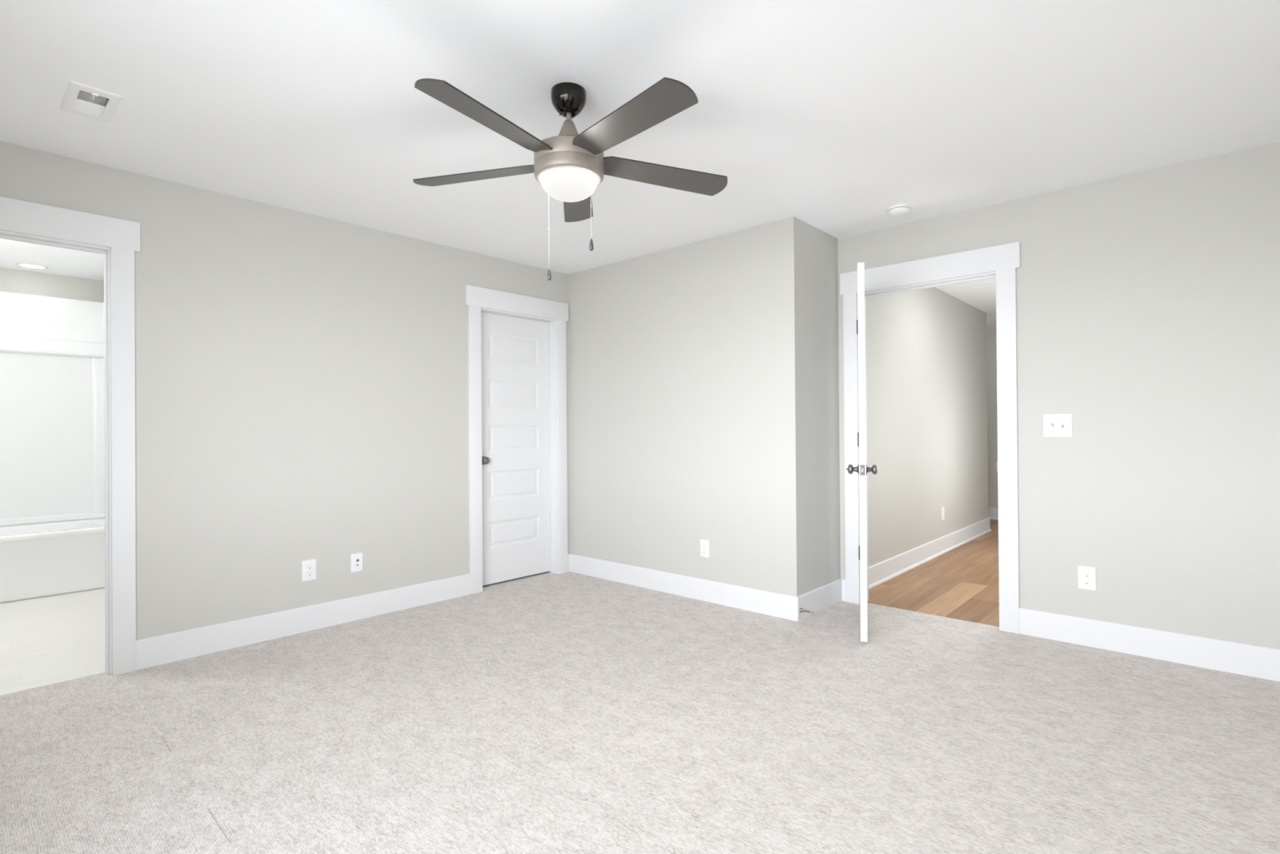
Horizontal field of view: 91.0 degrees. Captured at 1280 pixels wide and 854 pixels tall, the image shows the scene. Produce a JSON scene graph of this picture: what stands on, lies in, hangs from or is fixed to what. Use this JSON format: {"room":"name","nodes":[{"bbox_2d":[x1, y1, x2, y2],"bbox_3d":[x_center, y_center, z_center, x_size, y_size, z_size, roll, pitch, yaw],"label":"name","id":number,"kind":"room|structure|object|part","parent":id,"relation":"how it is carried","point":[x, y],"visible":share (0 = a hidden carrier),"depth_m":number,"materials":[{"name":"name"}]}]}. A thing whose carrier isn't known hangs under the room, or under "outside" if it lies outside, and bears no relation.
{"room":"empty bedroom","nodes":[
{"label":"empty bedroom","id":0,"kind":"room"},
{"bbox_2d":[0,266,104,302],"bbox_3d":[-3.952,-0.018,3.748,3.060,2.440,1.845,-1,0,42],"label":"wall","id":1,"kind":"structure","parent":0,"point":[15,281],"depth_m":5.04,"materials":[{"name":"grey paint"}]},
{"bbox_2d":[0,141,569,639],"bbox_3d":[-1.886,-0.032,3.833,0.115,2.440,3.750,-1,0,42],"label":"wall","id":2,"kind":"structure","parent":0,"point":[301,379],"depth_m":3.58,"materials":[{"name":"grey paint"}]},
{"bbox_2d":[0,196,140,675],"bbox_3d":[-2.818,0.093,2.791,0.134,2.193,0.942,-1,0,42],"label":"trim","id":3,"kind":"structure","parent":2,"relation":"attached to","point":[117,240],"depth_m":3.04,"materials":[{"name":"white wood"}]},
{"bbox_3d":[-2.783,-0.933,2.757,0.019,0.142,0.942,-1,0,42],"label":"head casing","id":4,"kind":"part","parent":3,"relation":"part of","materials":[{"name":"white wood"}]},
{"bbox_3d":[-2.504,0.163,3.050,0.019,2.051,0.089,-1,0,42],"label":"casing","id":5,"kind":"part","parent":3,"relation":"part of","materials":[{"name":"white wood"}]},
{"bbox_2d":[302,559,316,582],"bbox_3d":[-1.933,0.838,3.679,0.008,0.121,0.079,-1,0,42],"label":"wall outlet","id":6,"kind":"object","parent":2,"relation":"attached to","point":[308,567],"visible":1,"depth_m":3.68,"materials":[{"name":"white plastic"}]},
{"bbox_2d":[306,571,312,576],"bbox_3d":[-1.931,0.857,3.678,0.003,0.027,0.032,-1,0,42],"label":"receptacle","id":7,"kind":"object","parent":6,"relation":"attached to","point":[308,573],"depth_m":3.68,"materials":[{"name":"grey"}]},
{"bbox_2d":[306,564,312,569],"bbox_3d":[-1.931,0.818,3.678,0.003,0.027,0.032,-1,0,42],"label":"receptacle","id":8,"kind":"object","parent":6,"relation":"attached to","point":[309,566],"depth_m":3.68,"materials":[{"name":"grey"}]},
{"bbox_2d":[136,553,570,670],"bbox_3d":[-1.519,1.114,4.127,0.015,0.144,2.826,-1,0,42],"label":"baseboard","id":9,"kind":"structure","parent":2,"relation":"attached to","point":[154,651],"depth_m":3.58,"materials":[{"name":"white wood"}]},
{"bbox_2d":[351,552,363,573],"bbox_3d":[-1.745,0.837,3.884,0.012,0.115,0.073,-1,0,42],"label":"cable plate","id":10,"kind":"object","parent":2,"relation":"attached to","point":[357,559],"visible":1,"depth_m":3.88,"materials":[{"name":"white plastic"}]},
{"bbox_2d":[480,311,550,585],"bbox_3d":[-0.962,0.159,4.864,0.094,2.025,0.698,-1,0,42],"label":"door","id":11,"kind":"structure","parent":2,"relation":"in","point":[516,462],"depth_m":4.88,"materials":[{"name":"white paint"}]},
{"bbox_3d":[-1.131,0.247,4.630,0.032,0.054,0.054,-1,0,42],"label":"knob","id":12,"kind":"part","parent":11,"relation":"part of","materials":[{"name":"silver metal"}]},
{"bbox_2d":[465,284,568,594],"bbox_3d":[-0.949,0.089,4.850,0.134,2.193,0.953,-1,0,42],"label":"trim","id":13,"kind":"structure","parent":2,"relation":"attached to","point":[477,300],"depth_m":4.88,"materials":[{"name":"white wood"}]},
{"bbox_3d":[-1.179,0.160,4.510,0.019,2.051,0.096,-1,0,42],"label":"casing","id":14,"kind":"part","parent":13,"relation":"part of","materials":[{"name":"white wood"}]},
{"bbox_3d":[-0.913,-0.937,4.816,0.019,0.142,0.953,-1,0,42],"label":"head casing","id":15,"kind":"part","parent":13,"relation":"part of","materials":[{"name":"white wood"}]},
{"bbox_3d":[-0.632,0.159,5.112,0.019,2.051,0.091,-1,0,42],"label":"casing","id":16,"kind":"part","parent":13,"relation":"part of","materials":[{"name":"white wood"}]},
{"bbox_2d":[482,571,551,587],"bbox_3d":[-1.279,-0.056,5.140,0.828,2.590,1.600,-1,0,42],"label":"threshold","id":17,"kind":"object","parent":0,"point":[545,572],"depth_m":4.90,"materials":[{"name":"grey paint"}]},
{"bbox_2d":[0,519,1279,853],"bbox_3d":[0.325,1.203,5.216,7.200,0.050,9.565,-1,0,42],"label":"floor","id":18,"kind":"structure","parent":0,"point":[567,713],"depth_m":2.38,"materials":[{"name":"carpet"}]},
{"bbox_2d":[0,517,105,603],"bbox_3d":[-4.732,0.983,4.454,0.731,0.456,1.600,-1,0,42],"label":"bathtub","id":19,"kind":"object","parent":18,"relation":"on","point":[37,560],"visible":0.72,"depth_m":4.53,"materials":[{"name":"white plastic"}]},
{"bbox_2d":[0,291,104,526],"bbox_3d":[-4.737,-0.143,4.457,0.743,1.792,1.600,-1,0,42],"label":"shower surround","id":20,"kind":"object","parent":19,"relation":"on","point":[52,348],"visible":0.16,"depth_m":5.01,"materials":[{"name":"white plastic"}]},
{"bbox_3d":[-4.221,-0.144,5.008,0.721,1.792,0.090,-1,0,42],"label":"panel","id":21,"kind":"part","parent":20,"relation":"part of","materials":[{"name":"white plastic"}]},
{"bbox_2d":[0,517,104,536],"bbox_3d":[-4.746,0.938,4.467,0.693,0.366,1.600,-1,0,42],"label":"bathtub rim","id":22,"kind":"object","parent":19,"relation":"in","point":[15,530],"depth_m":4.93,"materials":[{"name":"white plastic"}]},
{"bbox_2d":[0,0,1279,325],"bbox_3d":[0.318,-1.312,5.228,7.415,0.100,9.780,-1,0,42],"label":"ceiling","id":23,"kind":"structure","parent":0,"point":[830,116],"depth_m":2.47,"materials":[{"name":"white paint"}]},
{"bbox_2d":[15,262,48,269],"bbox_3d":[-4.629,-1.225,4.795,0.180,0.006,0.180,-1,0,42],"label":"recessed light","id":24,"kind":"object","parent":23,"relation":"in","point":[23,264],"visible":1,"depth_m":4.78,"materials":[{"name":"white plastic"}]},
{"bbox_2d":[60,80,122,123],"bbox_3d":[-2.130,-1.266,2.442,0.302,0.041,0.150,-1,0,42],"label":"ceiling vent","id":25,"kind":"object","parent":23,"relation":"in","point":[82,100],"visible":0.99,"depth_m":2.44,"materials":[{"name":"white metal"}]},
{"bbox_3d":[-2.065,-1.250,2.382,0.050,0.006,0.017,-1,0,42],"label":"damper lever","id":26,"kind":"part","parent":25,"relation":"part of","materials":[{"name":"white metal"}]},
{"bbox_2d":[413,77,727,280],"bbox_3d":[-0.269,-0.923,2.346,1.257,0.696,1.253,-1,0,42],"label":"ceiling fan","id":27,"kind":"object","parent":23,"relation":"hanging from","point":[570,166],"visible":1,"depth_m":2.28,"materials":[{"name":"grey"}]},
{"bbox_3d":[-0.638,-0.996,2.493,0.554,0.038,0.136,0,0,15],"label":"blade","id":28,"kind":"part","parent":27,"relation":"part of","materials":[{"name":"grey wood"}]},
{"bbox_3d":[-0.485,-1.011,2.067,0.136,0.034,0.555,-1,0,33],"label":"blade","id":29,"kind":"part","parent":27,"relation":"part of","materials":[{"name":"grey wood"}]},
{"bbox_3d":[-0.357,-0.780,2.467,0.003,0.316,0.003,-1,0,42],"label":"pull chain","id":30,"kind":"part","parent":27,"relation":"part of","materials":[{"name":"grey metal"}]},
{"bbox_3d":[-0.355,-0.598,2.466,0.015,0.049,0.015,-1,0,42],"label":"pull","id":31,"kind":"part","parent":27,"relation":"part of","materials":[{"name":"grey metal"}]},
{"bbox_3d":[-0.268,-0.901,2.385,0.217,0.078,0.217,-1,0,42],"label":"lamp shade","id":32,"kind":"part","parent":27,"relation":"part of","materials":[{"name":"white glass"}]},
{"bbox_3d":[-0.281,-1.001,2.770,0.136,0.034,0.555,0,0,-3],"label":"blade","id":33,"kind":"part","parent":27,"relation":"part of","materials":[{"name":"grey wood"}]},
{"bbox_3d":[-0.178,-0.667,2.301,0.015,0.047,0.015,-1,0,42],"label":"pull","id":34,"kind":"part","parent":27,"relation":"part of","materials":[{"name":"grey metal"}]},
{"bbox_3d":[-0.033,-1.006,2.081,0.136,0.034,0.555,0,0,-39],"label":"blade","id":35,"kind":"part","parent":27,"relation":"part of","materials":[{"name":"grey"}]},
{"bbox_3d":[0.093,-0.999,2.515,0.554,0.042,0.136,0,0,-21],"label":"blade","id":36,"kind":"part","parent":27,"relation":"part of","materials":[{"name":"grey wood"}]},
{"bbox_2d":[887,204,911,216],"bbox_3d":[1.513,-1.258,3.673,0.126,0.039,0.126,-1,0,42],"label":"smoke detector","id":37,"kind":"object","parent":23,"relation":"attached to","point":[900,209],"visible":1,"depth_m":3.64,"materials":[{"name":"white plastic"}]},
{"bbox_3d":[1.513,-1.272,3.673,0.126,0.012,0.126,-1,0,42],"label":"plate","id":38,"kind":"part","parent":37,"relation":"part of","materials":[{"name":"white plastic"}]},
{"bbox_2d":[972,284,995,301],"bbox_3d":[3.710,-1.279,6.017,0.643,0.009,1.290,-1,0,42],"label":"ceiling","id":39,"kind":"structure","parent":23,"relation":"attached to","point":[989,291],"depth_m":5.85,"materials":[{"name":"white paint"}]},
{"bbox_2d":[568,216,840,596],"bbox_3d":[0.339,-0.044,4.755,2.170,2.440,0.606,-1,0,42],"label":"wall","id":40,"kind":"structure","parent":0,"point":[704,375],"depth_m":4.22,"materials":[{"name":"grey paint"}]},
{"bbox_2d":[569,553,799,621],"bbox_3d":[0.192,1.103,4.472,2.055,0.144,0.015,-1,0,42],"label":"baseboard","id":41,"kind":"structure","parent":40,"relation":"attached to","point":[759,601],"depth_m":4.31,"materials":[{"name":"white wood"}]},
{"bbox_2d":[700,538,709,557],"bbox_3d":[0.436,0.822,4.255,0.073,0.119,0.008,-1,0,42],"label":"wall outlet","id":42,"kind":"object","parent":40,"relation":"attached to","point":[704,544],"visible":1,"depth_m":4.25,"materials":[{"name":"white plastic"}]},
{"bbox_2d":[797,578,842,620],"bbox_3d":[1.156,1.095,4.016,0.015,0.144,0.606,-1,0,42],"label":"baseboard","id":43,"kind":"structure","parent":40,"relation":"attached to","point":[816,600],"depth_m":4.00,"materials":[{"name":"white wood"}]},
{"bbox_2d":[800,607,813,613],"bbox_3d":[1.000,1.104,3.773,0.080,0.027,0.027,-1,0,42],"label":"door stop","id":44,"kind":"object","parent":43,"relation":"attached to","point":[802,610],"visible":1,"depth_m":3.77,"materials":[{"name":"silver metal"}]},
{"bbox_3d":[0.995,1.105,3.778,0.066,0.027,0.027,-1,0,42],"label":"post","id":45,"kind":"part","parent":44,"relation":"part of","materials":[{"name":"silver metal"}]},
{"bbox_2d":[866,287,988,566],"bbox_3d":[2.617,-0.057,5.736,0.115,2.440,3.679,-1,0,42],"label":"wall","id":46,"kind":"structure","parent":0,"point":[926,348],"depth_m":5.50,"materials":[{"name":"grey paint"}]},
{"bbox_2d":[868,517,991,589],"bbox_3d":[2.666,1.091,5.705,0.080,0.144,3.694,-1,0,42],"label":"baseboard","id":47,"kind":"structure","parent":46,"relation":"attached to","point":[882,571],"depth_m":5.41,"materials":[{"name":"white wood"}]},
{"bbox_2d":[941,506,944,519],"bbox_3d":[2.823,0.807,5.861,0.008,0.118,0.073,-1,0,42],"label":"wall outlet","id":48,"kind":"object","parent":46,"relation":"attached to","point":[942,508],"visible":1,"depth_m":5.85,"materials":[{"name":"white plastic"}]},
{"bbox_2d":[986,324,998,507],"bbox_3d":[4.613,-0.061,7.857,2.900,2.440,0.115,-1,0,42],"label":"wall","id":49,"kind":"structure","parent":0,"point":[991,331],"depth_m":7.93,"materials":[{"name":"grey paint"}]},
{"bbox_2d":[988,506,998,519],"bbox_3d":[4.462,1.088,7.899,2.600,0.144,0.030,-1,0,42],"label":"baseboard","id":50,"kind":"structure","parent":49,"relation":"attached to","point":[993,512],"depth_m":7.91,"materials":[{"name":"white wood"}]},
{"bbox_2d":[837,141,1279,648],"bbox_3d":[2.236,-0.064,3.520,2.300,2.440,0.115,-1,0,42],"label":"wall","id":51,"kind":"structure","parent":0,"point":[1148,302],"depth_m":3.16,"materials":[{"name":"grey paint"}]},
{"bbox_2d":[845,262,877,641],"bbox_3d":[1.316,0.134,3.744,0.163,2.024,0.833,-1,0,19],"label":"door","id":52,"kind":"structure","parent":51,"relation":"in","point":[862,468],"depth_m":3.36,"materials":[{"name":"white paint"}]},
{"bbox_3d":[1.151,0.231,3.439,0.032,0.054,0.054,-1,0,19],"label":"knob","id":53,"kind":"part","parent":52,"relation":"part of","materials":[{"name":"silver metal"}]},
{"bbox_3d":[1.321,0.134,3.744,0.035,2.024,0.812,-1,0,19],"label":"panel","id":54,"kind":"part","parent":52,"relation":"part of","materials":[{"name":"white paint"}]},
{"bbox_3d":[1.188,0.230,3.360,0.024,0.057,0.002,-1,0,19],"label":"latch plate","id":55,"kind":"part","parent":52,"relation":"part of","materials":[{"name":"silver metal"}]},
{"bbox_3d":[1.266,0.230,3.399,0.032,0.054,0.054,-1,0,19],"label":"knob","id":56,"kind":"part","parent":52,"relation":"part of","materials":[{"name":"silver metal"}]},
{"bbox_2d":[840,241,1020,633],"bbox_3d":[1.785,0.065,3.917,1.052,2.193,0.134,-1,0,42],"label":"trim","id":57,"kind":"structure","parent":51,"relation":"attached to","point":[1001,263],"depth_m":3.67,"materials":[{"name":"white wood"}]},
{"bbox_3d":[1.406,0.140,4.183,0.091,2.051,0.019,-1,0,42],"label":"casing","id":58,"kind":"part","parent":57,"relation":"part of","materials":[{"name":"white wood"}]},
{"bbox_3d":[1.739,-0.961,3.879,1.052,0.142,0.019,-1,0,42],"label":"head casing","id":59,"kind":"part","parent":57,"relation":"part of","materials":[{"name":"white wood"}]},
{"bbox_3d":[2.084,0.132,3.568,0.098,2.051,0.019,-1,0,42],"label":"casing","id":60,"kind":"part","parent":57,"relation":"part of","materials":[{"name":"white wood"}]},
{"bbox_2d":[1043,413,1072,436],"bbox_3d":[2.260,-0.008,3.408,0.132,0.125,0.018,-1,0,42],"label":"light switch","id":61,"kind":"object","parent":51,"relation":"attached to","point":[1054,424],"visible":1,"depth_m":3.41,"materials":[{"name":"white plastic"}]},
{"bbox_2d":[841,578,1279,681],"bbox_3d":[2.163,1.085,3.500,2.170,0.144,0.015,-1,0,42],"label":"baseboard","id":62,"kind":"structure","parent":51,"relation":"attached to","point":[1238,658],"depth_m":3.13,"materials":[{"name":"white wood"}]},
{"bbox_2d":[1077,565,1096,591],"bbox_3d":[2.361,0.798,3.325,0.079,0.122,0.008,-1,0,42],"label":"wall outlet","id":63,"kind":"object","parent":51,"relation":"attached to","point":[1086,575],"visible":1,"depth_m":3.32,"materials":[{"name":"white plastic"}]},
{"bbox_2d":[1083,578,1090,584],"bbox_3d":[2.360,0.818,3.323,0.032,0.027,0.003,-1,0,42],"label":"receptacle","id":64,"kind":"object","parent":63,"relation":"attached to","point":[1086,581],"depth_m":3.32,"materials":[{"name":"grey plastic"}]},
{"bbox_2d":[1083,571,1090,577],"bbox_3d":[2.360,0.779,3.324,0.032,0.027,0.003,-1,0,42],"label":"receptacle","id":65,"kind":"object","parent":63,"relation":"attached to","point":[1086,574],"depth_m":3.32,"materials":[{"name":"grey plastic"}]}
]}

